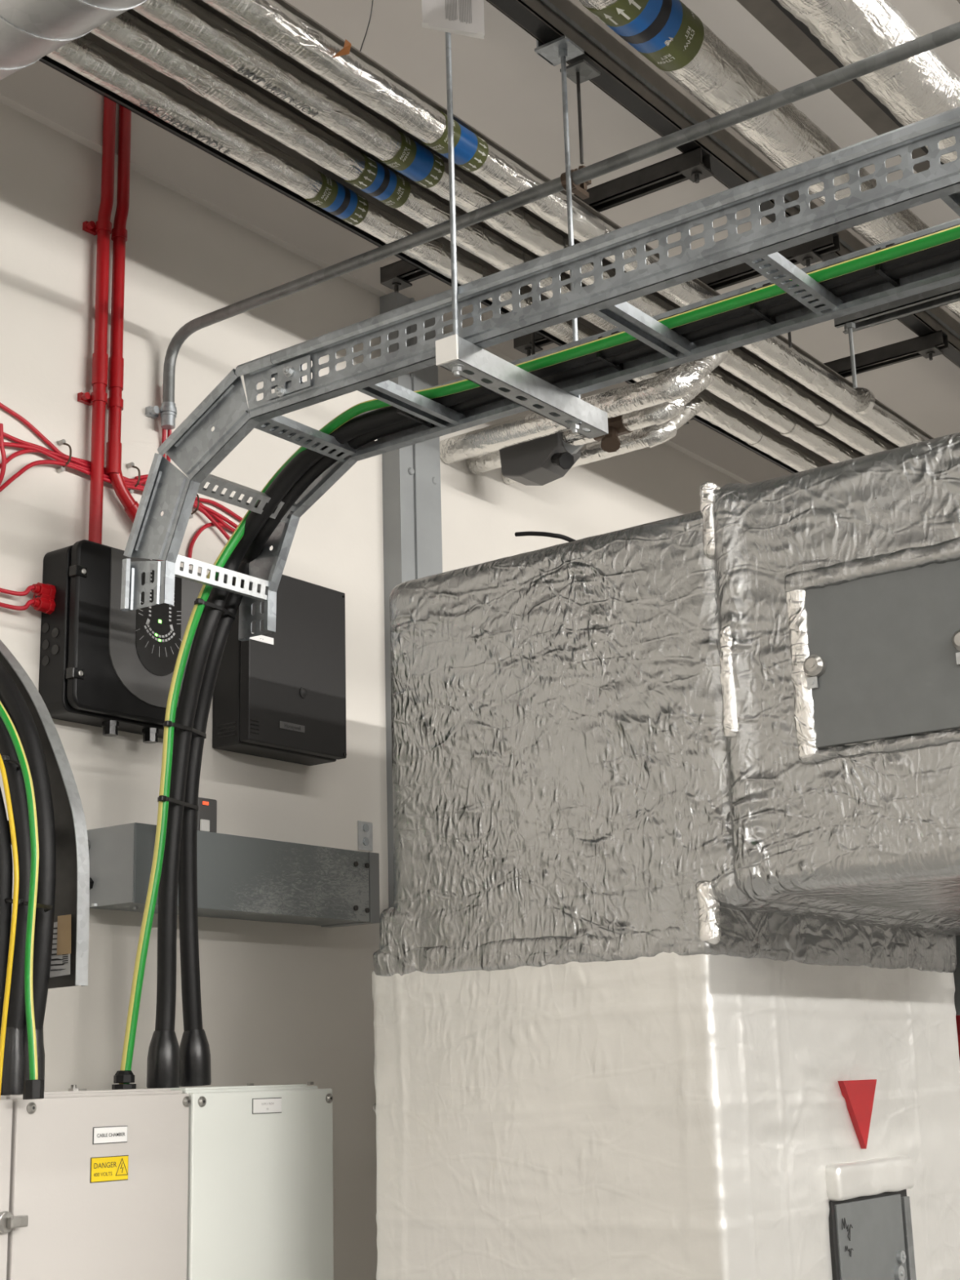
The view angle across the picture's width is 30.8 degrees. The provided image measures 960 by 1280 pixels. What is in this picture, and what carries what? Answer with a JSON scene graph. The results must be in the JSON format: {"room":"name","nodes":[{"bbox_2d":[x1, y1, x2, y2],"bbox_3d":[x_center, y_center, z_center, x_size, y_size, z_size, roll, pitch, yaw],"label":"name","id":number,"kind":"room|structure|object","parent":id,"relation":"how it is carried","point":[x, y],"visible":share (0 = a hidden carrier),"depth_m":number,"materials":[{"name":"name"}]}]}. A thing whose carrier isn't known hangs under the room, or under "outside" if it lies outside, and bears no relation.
{"room":"mechanical plant room","nodes":[
{"label":"mechanical plant room","id":0,"kind":"room"},
{"bbox_2d":[0,0,146,79],"bbox_3d":[0.196,-1.202,1.874,3.450,0.343,0.343,-12,-17,35],"label":"spiral duct","id":1,"kind":"object","parent":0,"point":[30,30],"visible":1,"depth_m":2.45,"materials":[{"name":"metal"}]},
{"bbox_2d":[0,102,741,1279],"bbox_3d":[-0.515,0.575,3.986,0.120,4.050,12.400,-12,-17,35],"label":"wall","id":2,"kind":"structure","parent":0,"point":[282,1003],"depth_m":3.96,"materials":[{"name":"paint"}]},
{"bbox_2d":[0,423,6,484],"bbox_3d":[-0.961,-0.365,3.496,0.009,0.143,0.027,-12,-17,35],"label":"cable","id":3,"kind":"object","parent":2,"relation":"attached to","point":[2,441],"visible":1,"depth_m":3.50,"materials":[{"name":"red plastic"}]},
{"bbox_2d":[0,640,89,988],"bbox_3d":[-0.947,0.248,3.083,0.459,0.738,0.320,-12,-17,35],"label":"ladder","id":4,"kind":"object","parent":2,"relation":"attached to","point":[70,942],"visible":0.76,"depth_m":3.06,"materials":[{"name":"metal"}]},
{"bbox_2d":[0,786,13,1095],"bbox_3d":[-0.896,0.427,3.057,0.219,0.728,0.051,-12,-17,35],"label":"power cable","id":5,"kind":"object","parent":4,"relation":"attached to","point":[6,853],"visible":0.83,"depth_m":2.99,"materials":[{"name":"black plastic"}]},
{"bbox_2d":[0,716,31,1094],"bbox_3d":[-0.884,0.395,3.087,0.284,0.794,0.045,-12,-17,35],"label":"power cable","id":6,"kind":"object","parent":4,"relation":"attached to","point":[12,1078],"visible":0.58,"depth_m":2.97,"materials":[{"name":"black plastic"}]},
{"bbox_2d":[1,755,21,769],"bbox_3d":[-0.824,0.211,3.056,0.045,0.029,0.052,5,-16,-25],"label":"cable tie","id":7,"kind":"object","parent":6,"relation":"attached to","point":[5,757],"visible":0.74,"depth_m":3.04,"materials":[{"name":"black plastic"}]},
{"bbox_2d":[0,701,44,1099],"bbox_3d":[-0.843,0.380,3.020,0.293,0.807,0.034,-12,-17,35],"label":"cable","id":8,"kind":"object","parent":4,"relation":"attached to","point":[33,1088],"visible":1,"depth_m":2.93,"materials":[{"name":"green plastic"}]},
{"bbox_2d":[4,897,53,911],"bbox_3d":[-0.771,0.447,2.962,0.126,0.031,0.038,-6,-15,16],"label":"cable tie","id":9,"kind":"object","parent":8,"relation":"attached to","point":[46,908],"visible":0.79,"depth_m":2.95,"materials":[{"name":"black plastic"}]},
{"bbox_2d":[0,661,56,1084],"bbox_3d":[-0.881,0.349,3.134,0.351,0.901,0.051,-12,-17,35],"label":"power cable","id":10,"kind":"object","parent":4,"relation":"attached to","point":[11,697],"visible":0.7,"depth_m":3.02,"materials":[{"name":"black plastic"}]},
{"bbox_2d":[0,448,106,473],"bbox_3d":[-0.887,-0.335,3.610,0.009,0.120,0.375,-12,-17,35],"label":"cable","id":11,"kind":"object","parent":2,"relation":"attached to","point":[13,455],"visible":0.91,"depth_m":3.62,"materials":[{"name":"red plastic"}]},
{"bbox_2d":[56,439,71,472],"bbox_3d":[-0.866,-0.387,3.640,0.036,0.071,0.011,-12,-17,35],"label":"cleat","id":12,"kind":"object","parent":2,"relation":"attached to","point":[62,442],"visible":1,"depth_m":3.64,"materials":[{"name":"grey metal"}]},
{"bbox_2d":[0,402,141,484],"bbox_3d":[-0.877,-0.423,3.656,0.009,0.100,0.441,-12,-17,35],"label":"cable","id":13,"kind":"object","parent":2,"relation":"attached to","point":[4,407],"visible":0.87,"depth_m":3.60,"materials":[{"name":"red plastic"}]},
{"bbox_2d":[77,391,123,410],"bbox_3d":[-0.811,-0.513,3.747,0.047,0.020,0.096,-12,-17,35],"label":"saddle","id":14,"kind":"object","parent":2,"relation":"attached to","point":[86,398],"visible":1,"depth_m":3.72,"materials":[{"name":"red plastic"}]},
{"bbox_2d":[88,96,115,544],"bbox_3d":[-0.821,-0.835,3.810,0.039,1.364,0.033,-12,-17,35],"label":"conduit","id":15,"kind":"object","parent":2,"relation":"attached to","point":[100,357],"visible":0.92,"depth_m":3.76,"materials":[{"name":"red plastic"}]},
{"bbox_2d":[82,219,127,241],"bbox_3d":[-0.822,-0.901,3.844,0.047,0.020,0.096,-12,-17,35],"label":"saddle","id":16,"kind":"object","parent":2,"relation":"attached to","point":[91,227],"visible":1,"depth_m":3.82,"materials":[{"name":"red plastic"}]},
{"bbox_2d":[33,539,207,743],"bbox_3d":[-0.746,0.008,3.631,0.111,0.396,0.395,-12,-17,35],"label":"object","id":17,"kind":"object","parent":2,"relation":"attached to","point":[111,668],"visible":0.69,"depth_m":3.54,"materials":[{"name":"black plastic"}]},
{"bbox_2d":[0,596,55,614],"bbox_3d":[-0.920,-0.080,3.459,0.033,0.038,0.174,-12,-17,35],"label":"cable","id":18,"kind":"object","parent":17,"relation":"attached to","point":[43,605],"visible":1,"depth_m":3.50,"materials":[{"name":"red plastic"}]},
{"bbox_2d":[0,582,56,595],"bbox_3d":[-0.921,-0.109,3.466,0.033,0.039,0.176,-12,-17,35],"label":"cable","id":19,"kind":"object","parent":17,"relation":"attached to","point":[37,588],"visible":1,"depth_m":3.50,"materials":[{"name":"red plastic"}]},
{"bbox_2d":[3,431,242,521],"bbox_3d":[-0.773,-0.352,3.779,0.009,0.036,0.772,-12,-17,35],"label":"cable","id":20,"kind":"object","parent":2,"relation":"attached to","point":[5,435],"visible":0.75,"depth_m":3.81,"materials":[{"name":"red plastic"}]},
{"bbox_2d":[126,462,140,493],"bbox_3d":[-0.752,-0.353,3.789,0.036,0.071,0.011,-12,-17,35],"label":"cleat","id":21,"kind":"object","parent":2,"relation":"attached to","point":[131,464],"visible":0.94,"depth_m":3.79,"materials":[{"name":"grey metal"}]},
{"bbox_2d":[0,459,230,540],"bbox_3d":[-0.773,-0.270,3.735,0.009,0.163,0.738,-12,-17,35],"label":"cable","id":22,"kind":"object","parent":21,"relation":"attached to","point":[31,464],"visible":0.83,"depth_m":3.65,"materials":[{"name":"red plastic"}]},
{"bbox_2d":[4,441,237,528],"bbox_3d":[-0.774,-0.335,3.759,0.009,0.044,0.756,-12,-17,35],"label":"cable","id":23,"kind":"object","parent":21,"relation":"attached to","point":[6,444],"visible":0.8,"depth_m":3.65,"materials":[{"name":"red plastic"}]},
{"bbox_2d":[105,104,164,560],"bbox_3d":[-0.743,-0.801,3.908,0.039,1.387,0.202,-12,-17,35],"label":"conduit","id":24,"kind":"object","parent":2,"relation":"attached to","point":[116,361],"visible":0.73,"depth_m":3.80,"materials":[{"name":"red plastic"}]},
{"bbox_2d":[145,405,177,418],"bbox_3d":[-0.709,-0.507,3.884,0.069,0.020,0.039,1,-14,-12],"label":"saddle","id":25,"kind":"object","parent":2,"relation":"attached to","point":[152,412],"visible":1,"depth_m":3.87,"materials":[{"name":"metal"}]},
{"bbox_2d":[189,493,199,519],"bbox_3d":[-0.645,-0.308,3.923,0.036,0.071,0.011,-12,-17,35],"label":"cleat","id":26,"kind":"object","parent":2,"relation":"attached to","point":[197,495],"visible":0.54,"depth_m":3.92,"materials":[{"name":"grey metal"}]},
{"bbox_2d":[196,797,217,832],"bbox_3d":[-0.596,0.396,3.809,0.014,0.101,0.059,-12,-17,35],"label":"switch plate","id":27,"kind":"object","parent":2,"relation":"attached to","point":[207,812],"visible":0.62,"depth_m":3.81,"materials":[{"name":"grey plastic"}]},
{"bbox_2d":[187,522,229,565],"bbox_3d":[-0.613,-0.215,3.962,0.009,0.123,0.139,-12,-17,35],"label":"cable","id":28,"kind":"object","parent":2,"relation":"attached to","point":[210,524],"visible":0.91,"depth_m":3.93,"materials":[{"name":"red plastic"}]},
{"bbox_2d":[195,500,235,532],"bbox_3d":[-0.624,-0.265,3.954,0.009,0.094,0.278,-12,-17,35],"label":"cable","id":29,"kind":"object","parent":2,"relation":"attached to","point":[228,526],"visible":0.38,"depth_m":4.00,"materials":[{"name":"red plastic"}]},
{"bbox_2d":[87,822,379,927],"bbox_3d":[-0.531,0.514,3.747,0.157,0.164,0.799,-12,-17,35],"label":"steel trunking","id":30,"kind":"object","parent":2,"relation":"attached to","point":[241,877],"visible":0.75,"depth_m":3.70,"materials":[{"name":"paint"}]},
{"bbox_2d":[212,574,346,765],"bbox_3d":[-0.455,0.064,4.008,0.121,0.403,0.324,-12,-17,35],"label":"box","id":31,"kind":"object","parent":2,"relation":"attached to","point":[280,695],"visible":0.94,"depth_m":3.95,"materials":[{"name":"black plastic"}]},
{"bbox_2d":[357,821,373,851],"bbox_3d":[-0.277,0.475,4.234,0.006,0.069,0.052,-12,-17,35],"label":"bracket","id":32,"kind":"object","parent":2,"relation":"attached to","point":[365,841],"visible":1,"depth_m":4.23,"materials":[{"name":"metal"}]},
{"bbox_2d":[0,60,791,484],"bbox_3d":[-0.506,-1.195,4.385,0.025,0.424,12.200,-12,-17,35],"label":"trim","id":33,"kind":"structure","parent":2,"relation":"attached to","point":[37,91],"depth_m":4.24,"materials":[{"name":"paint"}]},
{"bbox_2d":[440,351,728,464],"bbox_3d":[0.267,-0.630,4.620,0.797,0.200,0.219,-12,-17,35],"label":"pipe","id":34,"kind":"object","parent":2,"relation":"attached to","point":[679,381],"visible":0.85,"depth_m":4.45,"materials":[{"name":"silver metal"}]},
{"bbox_2d":[466,371,713,474],"bbox_3d":[0.297,-0.597,4.750,0.683,0.196,0.213,-12,-17,35],"label":"pipe","id":35,"kind":"object","parent":2,"relation":"attached to","point":[658,415],"visible":0.47,"depth_m":4.56,"materials":[{"name":"silver metal"}]},
{"bbox_2d":[499,432,583,485],"bbox_3d":[0.171,-0.495,4.724,0.241,0.142,0.138,-12,-17,35],"label":"box","id":36,"kind":"object","parent":35,"relation":"attached to","point":[542,461],"visible":0.93,"depth_m":4.70,"materials":[{"name":"grey plastic"}]},
{"bbox_2d":[590,415,632,452],"bbox_3d":[0.336,-0.544,4.588,0.100,0.123,0.106,-12,-17,35],"label":"valve","id":37,"kind":"object","parent":35,"relation":"attached to","point":[610,442],"visible":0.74,"depth_m":4.55,"materials":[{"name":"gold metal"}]},
{"bbox_2d":[502,395,703,484],"bbox_3d":[0.345,-0.564,4.911,0.562,0.181,0.206,-12,-17,35],"label":"pipe","id":38,"kind":"object","parent":2,"relation":"attached to","point":[654,435],"visible":0.5,"depth_m":4.75,"materials":[{"name":"silver metal"}]},
{"bbox_2d":[379,291,442,907],"bbox_3d":[-0.141,0.853,4.263,0.065,3.626,0.172,-12,-17,35],"label":"wall column","id":39,"kind":"structure","parent":0,"point":[411,478],"depth_m":4.52,"materials":[{"name":"grey metal"}]},
{"bbox_2d":[271,106,959,453],"bbox_3d":[0.980,-0.706,2.383,3.150,0.107,0.336,-12,-17,35],"label":"ladder","id":40,"kind":"object","parent":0,"point":[606,299],"visible":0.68,"depth_m":2.79,"materials":[{"name":"metal"}]},
{"bbox_2d":[120,353,383,640],"bbox_3d":[-0.398,-0.266,3.344,0.480,0.416,0.340,-12,-17,35],"label":"ladder","id":41,"kind":"object","parent":40,"relation":"attached to","point":[197,450],"visible":0.88,"depth_m":3.30,"materials":[{"name":"metal"}]},
{"bbox_2d":[111,225,959,1089],"bbox_3d":[0.767,-0.065,2.397,3.522,1.254,0.193,-12,-17,35],"label":"cable","id":42,"kind":"object","parent":40,"relation":"on","point":[125,1076],"visible":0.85,"depth_m":3.21,"materials":[{"name":"green plastic"}]},
{"bbox_2d":[157,795,199,810],"bbox_3d":[-0.595,0.320,3.398,0.040,0.011,0.162,-6,-15,17],"label":"cable tie","id":43,"kind":"object","parent":42,"relation":"attached to","point":[162,797],"visible":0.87,"depth_m":3.37,"materials":[{"name":"black plastic"}]},
{"bbox_2d":[163,720,206,738],"bbox_3d":[-0.583,0.178,3.426,0.042,0.011,0.160,-5,-14,14],"label":"cable tie","id":44,"kind":"object","parent":42,"relation":"attached to","point":[166,723],"visible":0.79,"depth_m":3.39,"materials":[{"name":"black plastic"}]},
{"bbox_2d":[194,598,235,620],"bbox_3d":[-0.529,-0.059,3.467,0.042,0.011,0.156,-5,-14,14],"label":"cable tie","id":45,"kind":"object","parent":42,"relation":"attached to","point":[198,601],"visible":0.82,"depth_m":3.43,"materials":[{"name":"black plastic"}]},
{"bbox_2d":[146,223,959,1088],"bbox_3d":[0.792,-0.050,2.444,3.541,1.248,0.110,-12,-17,35],"label":"power cable","id":46,"kind":"object","parent":40,"relation":"on","point":[163,1059],"visible":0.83,"depth_m":3.33,"materials":[{"name":"black plastic"}]},
{"bbox_2d":[178,248,959,1086],"bbox_3d":[0.830,-0.038,2.501,3.551,1.246,0.112,-12,-17,35],"label":"power cable","id":47,"kind":"object","parent":40,"relation":"on","point":[194,1048],"visible":0.66,"depth_m":3.39,"materials":[{"name":"black plastic"}]},
{"bbox_2d":[396,408,434,427],"bbox_3d":[-0.126,-0.436,3.284,0.014,0.042,0.122,-12,-17,35],"label":"cable tie","id":48,"kind":"object","parent":47,"relation":"attached to","point":[398,411],"visible":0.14,"depth_m":3.28,"materials":[{"name":"black plastic"}]},
{"bbox_2d":[595,331,623,370],"bbox_3d":[0.226,-0.515,3.059,0.016,0.068,0.078,-12,-17,35],"label":"cable tie","id":49,"kind":"object","parent":47,"relation":"attached to","point":[620,366],"visible":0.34,"depth_m":3.05,"materials":[{"name":"black plastic"}]},
{"bbox_2d":[750,282,776,324],"bbox_3d":[0.466,-0.566,2.886,0.016,0.068,0.078,-12,-17,35],"label":"cable tie","id":50,"kind":"object","parent":47,"relation":"attached to","point":[772,321],"visible":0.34,"depth_m":2.88,"materials":[{"name":"black plastic"}]},
{"bbox_2d":[875,243,899,286],"bbox_3d":[0.642,-0.603,2.759,0.016,0.068,0.078,-12,-17,35],"label":"cable tie","id":51,"kind":"object","parent":47,"relation":"attached to","point":[895,282],"visible":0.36,"depth_m":2.75,"materials":[{"name":"black plastic"}]},
{"bbox_2d":[284,0,959,438],"bbox_3d":[3.164,-2.219,1.790,9.470,0.100,12.400,-12,-17,35],"label":"ceiling","id":52,"kind":"structure","parent":0,"point":[502,88],"depth_m":4.56,"materials":[{"name":"paint"}]},
{"bbox_2d":[360,0,373,51],"bbox_3d":[-0.262,-1.476,4.036,0.010,0.317,0.091,-8,-15,23],"label":"wire","id":53,"kind":"object","parent":52,"relation":"hanging from","point":[372,0],"visible":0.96,"depth_m":4.03,"materials":[{"name":"grey"}]},
{"bbox_2d":[444,31,458,336],"bbox_3d":[-0.056,-1.086,3.045,0.010,1.311,0.010,-12,-17,35],"label":"rod","id":54,"kind":"object","parent":52,"relation":"hanging from","point":[448,38],"visible":0.72,"depth_m":2.96,"materials":[{"name":"metal"}]},
{"bbox_2d":[421,0,484,39],"bbox_3d":[-0.051,-1.131,3.027,0.139,0.258,0.008,-12,-17,35],"label":"paper sheet","id":55,"kind":"object","parent":54,"relation":"hanging from","point":[461,17],"visible":1,"depth_m":3.00,"materials":[{"name":"white paper"}]},
{"bbox_2d":[435,333,608,439],"bbox_3d":[0.082,-0.429,3.046,0.043,0.058,0.458,-12,-17,35],"label":"bracket","id":56,"kind":"object","parent":54,"relation":"attached to","point":[455,353],"visible":1,"depth_m":3.01,"materials":[{"name":"silver metal"}]},
{"bbox_2d":[485,0,959,368],"bbox_3d":[0.780,-1.023,4.188,0.055,0.134,10.100,-12,-17,35],"label":"steel beam","id":57,"kind":"structure","parent":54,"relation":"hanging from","point":[629,78],"depth_m":3.62,"materials":[{"name":"black metal"}]},
{"bbox_2d":[380,146,713,293],"bbox_3d":[0.128,-0.944,3.993,0.893,0.068,0.060,-12,-17,35],"label":"channel","id":58,"kind":"object","parent":57,"relation":"attached to","point":[694,165],"visible":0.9,"depth_m":3.83,"materials":[{"name":"metal"}]},
{"bbox_2d":[534,35,584,425],"bbox_3d":[0.162,-0.772,3.252,0.071,0.791,0.066,-12,-17,35],"label":"rod","id":59,"kind":"object","parent":57,"relation":"hanging from","point":[562,49],"visible":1,"depth_m":3.31,"materials":[{"name":"metal"}]},
{"bbox_2d":[560,58,600,199],"bbox_3d":[0.187,-0.982,3.360,0.055,0.278,0.102,-12,-17,35],"label":"hanger","id":60,"kind":"object","parent":57,"relation":"hanging from","point":[579,72],"visible":0.81,"depth_m":3.38,"materials":[{"name":"metal"}]},
{"bbox_2d":[160,21,959,429],"bbox_3d":[0.861,-0.913,2.782,3.933,0.235,0.036,-12,-17,35],"label":"conduit","id":61,"kind":"object","parent":60,"relation":"hanging from","point":[945,35],"visible":1,"depth_m":3.31,"materials":[{"name":"metal"}]},
{"bbox_2d":[134,383,166,479],"bbox_3d":[-0.724,-0.460,3.866,0.026,0.241,0.085,-12,-17,35],"label":"cable","id":62,"kind":"object","parent":61,"relation":"hanging from","point":[164,431],"visible":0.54,"depth_m":3.89,"materials":[{"name":"red plastic"}]},
{"bbox_2d":[137,429,171,484],"bbox_3d":[-0.718,-0.456,3.869,0.022,0.257,0.097,-12,-17,35],"label":"cable","id":63,"kind":"object","parent":61,"relation":"hanging from","point":[169,431],"visible":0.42,"depth_m":3.89,"materials":[{"name":"red plastic"}]},
{"bbox_2d":[513,232,839,356],"bbox_3d":[0.471,-0.856,4.382,0.923,0.068,0.060,-12,-17,35],"label":"channel","id":64,"kind":"object","parent":57,"relation":"attached to","point":[808,253],"visible":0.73,"depth_m":4.24,"materials":[{"name":"metal"}]},
{"bbox_2d":[39,55,798,473],"bbox_3d":[0.227,-0.796,4.563,0.048,0.045,10.100,-12,-17,35],"label":"insulated pipe","id":65,"kind":"object","parent":64,"relation":"attached to","point":[46,60],"visible":0.17,"depth_m":3.74,"materials":[{"name":"black"}]},
{"bbox_2d":[82,0,933,464],"bbox_3d":[0.411,-0.991,4.465,0.419,0.352,10.100,-12,-17,35],"label":"tray","id":66,"kind":"object","parent":64,"relation":"on","point":[91,36],"visible":0.12,"depth_m":3.62,"materials":[{"name":"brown metal"}]},
{"bbox_2d":[46,36,826,471],"bbox_3d":[0.270,-0.767,4.459,0.070,0.068,10.000,-12,-17,35],"label":"insulated pipe","id":67,"kind":"object","parent":66,"relation":"attached to","point":[82,55],"visible":0.65,"depth_m":3.60,"materials":[{"name":"silver metal"}]},
{"bbox_2d":[90,11,861,463],"bbox_3d":[0.363,-0.786,4.391,0.074,0.070,10.000,-12,-17,35],"label":"insulated pipe","id":68,"kind":"object","parent":66,"relation":"hanging from","point":[128,33],"visible":0.59,"depth_m":3.54,"materials":[{"name":"silver metal"}]},
{"bbox_2d":[132,0,895,455],"bbox_3d":[0.451,-0.805,4.328,0.076,0.072,10.000,-12,-17,35],"label":"insulated pipe","id":69,"kind":"object","parent":66,"relation":"hanging from","point":[187,20],"visible":0.73,"depth_m":3.50,"materials":[{"name":"silver metal"}]},
{"bbox_2d":[202,0,928,447],"bbox_3d":[0.549,-0.825,4.257,0.098,0.073,10.000,-12,-17,35],"label":"insulated pipe","id":70,"kind":"object","parent":66,"relation":"hanging from","point":[268,20],"visible":0.7,"depth_m":3.50,"materials":[{"name":"silver metal"}]},
{"bbox_2d":[530,332,535,355],"bbox_3d":[0.139,-0.787,4.575,0.008,0.100,0.008,7,-16,-30],"label":"rod","id":71,"kind":"object","parent":64,"relation":"attached to","point":[532,333],"visible":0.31,"depth_m":4.57,"materials":[{"name":"metal"}]},
{"bbox_2d":[677,329,948,430],"bbox_3d":[0.905,-0.725,4.954,0.873,0.068,0.060,-12,-17,35],"label":"channel","id":72,"kind":"object","parent":57,"relation":"attached to","point":[929,345],"visible":0.44,"depth_m":4.78,"materials":[{"name":"metal"}]},
{"bbox_2d":[787,331,791,347],"bbox_3d":[0.776,-1.070,4.500,0.008,0.679,0.008,-5,-14,14],"label":"rod","id":73,"kind":"object","parent":52,"relation":"hanging from","point":[788,333],"visible":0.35,"depth_m":4.42,"materials":[{"name":"metal"}]},
{"bbox_2d":[736,0,942,173],"bbox_3d":[1.036,-1.127,4.015,0.135,0.160,10.100,-12,-17,35],"label":"steel beam","id":74,"kind":"structure","parent":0,"point":[792,33],"depth_m":3.63,"materials":[{"name":"black"}]},
{"bbox_2d":[834,281,959,388],"bbox_3d":[1.439,-0.828,3.929,1.361,0.223,0.061,-12,-17,35],"label":"channel","id":75,"kind":"object","parent":74,"relation":"hanging from","point":[948,294],"visible":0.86,"depth_m":4.25,"materials":[{"name":"grey metal"}]},
{"bbox_2d":[578,0,959,318],"bbox_3d":[0.910,-0.979,4.014,0.119,0.119,10.000,-12,-17,35],"label":"insulated pipe","id":76,"kind":"object","parent":75,"relation":"on","point":[668,33],"visible":0.63,"depth_m":3.39,"materials":[{"name":"silver metal"}]},
{"bbox_2d":[776,0,959,164],"bbox_3d":[1.143,-1.028,3.845,0.146,0.145,10.000,-12,-17,35],"label":"insulated pipe","id":77,"kind":"object","parent":75,"relation":"on","point":[920,86],"visible":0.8,"depth_m":3.29,"materials":[{"name":"silver metal"}]},
{"bbox_3d":[3.245,1.812,0.805,9.350,0.100,12.200,-12,-17,35],"label":"floor","id":78,"kind":"structure","parent":0,"visible":0},
{"bbox_2d":[0,1095,27,1279],"bbox_3d":[-0.972,1.512,2.645,0.362,1.607,0.454,-12,-17,35],"label":"tall cabinet","id":79,"kind":"object","parent":78,"relation":"on","point":[8,1221],"visible":0.83,"depth_m":2.83,"materials":[{"name":"grey metal"}]},
{"bbox_2d":[0,754,18,1097],"bbox_3d":[-0.855,0.429,2.979,0.204,0.691,0.008,-12,-17,35],"label":"cable","id":80,"kind":"object","parent":79,"relation":"attached to","point":[15,862],"visible":1,"depth_m":2.91,"materials":[{"name":"yellow plastic"}]},
{"bbox_2d":[1,1084,191,1279],"bbox_3d":[-0.757,1.579,2.938,0.345,1.607,0.391,-12,-17,35],"label":"tall cabinet","id":81,"kind":"object","parent":78,"relation":"on","point":[99,1177],"visible":1,"depth_m":2.99,"materials":[{"name":"grey metal"}]},
{"bbox_2d":[93,1081,333,1279],"bbox_3d":[-0.465,1.669,3.315,0.345,1.601,0.567,-12,-17,35],"label":"tall cabinet","id":82,"kind":"object","parent":78,"relation":"on","point":[260,1167],"visible":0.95,"depth_m":3.29,"materials":[{"name":"grey metal"}]},
{"bbox_2d":[371,951,959,1279],"bbox_3d":[0.417,1.507,3.197,0.754,1.809,1.036,-12,-17,35],"label":"duct","id":83,"kind":"object","parent":78,"relation":"on","point":[690,1115],"visible":0.89,"depth_m":2.97,"materials":[{"name":"white fabric"}]},
{"bbox_2d":[372,431,959,977],"bbox_3d":[0.626,0.225,3.329,1.325,0.796,1.101,-12,-17,35],"label":"duct","id":84,"kind":"object","parent":83,"relation":"on","point":[731,726],"visible":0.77,"depth_m":2.92,"materials":[{"name":"silver metal"}]},
{"bbox_2d":[515,531,575,542],"bbox_3d":[0.175,-0.176,3.420,0.232,0.112,0.032,-7,-15,21],"label":"loose cable","id":85,"kind":"object","parent":84,"relation":"on","point":[522,533],"visible":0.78,"depth_m":3.43,"materials":[{"name":"black plastic"}]},
{"bbox_2d":[953,934,959,1058],"bbox_3d":[1.112,1.609,3.972,0.590,1.950,0.900,-12,-17,35],"label":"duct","id":86,"kind":"object","parent":78,"relation":"on","point":[957,937],"visible":0.02,"depth_m":3.69,"materials":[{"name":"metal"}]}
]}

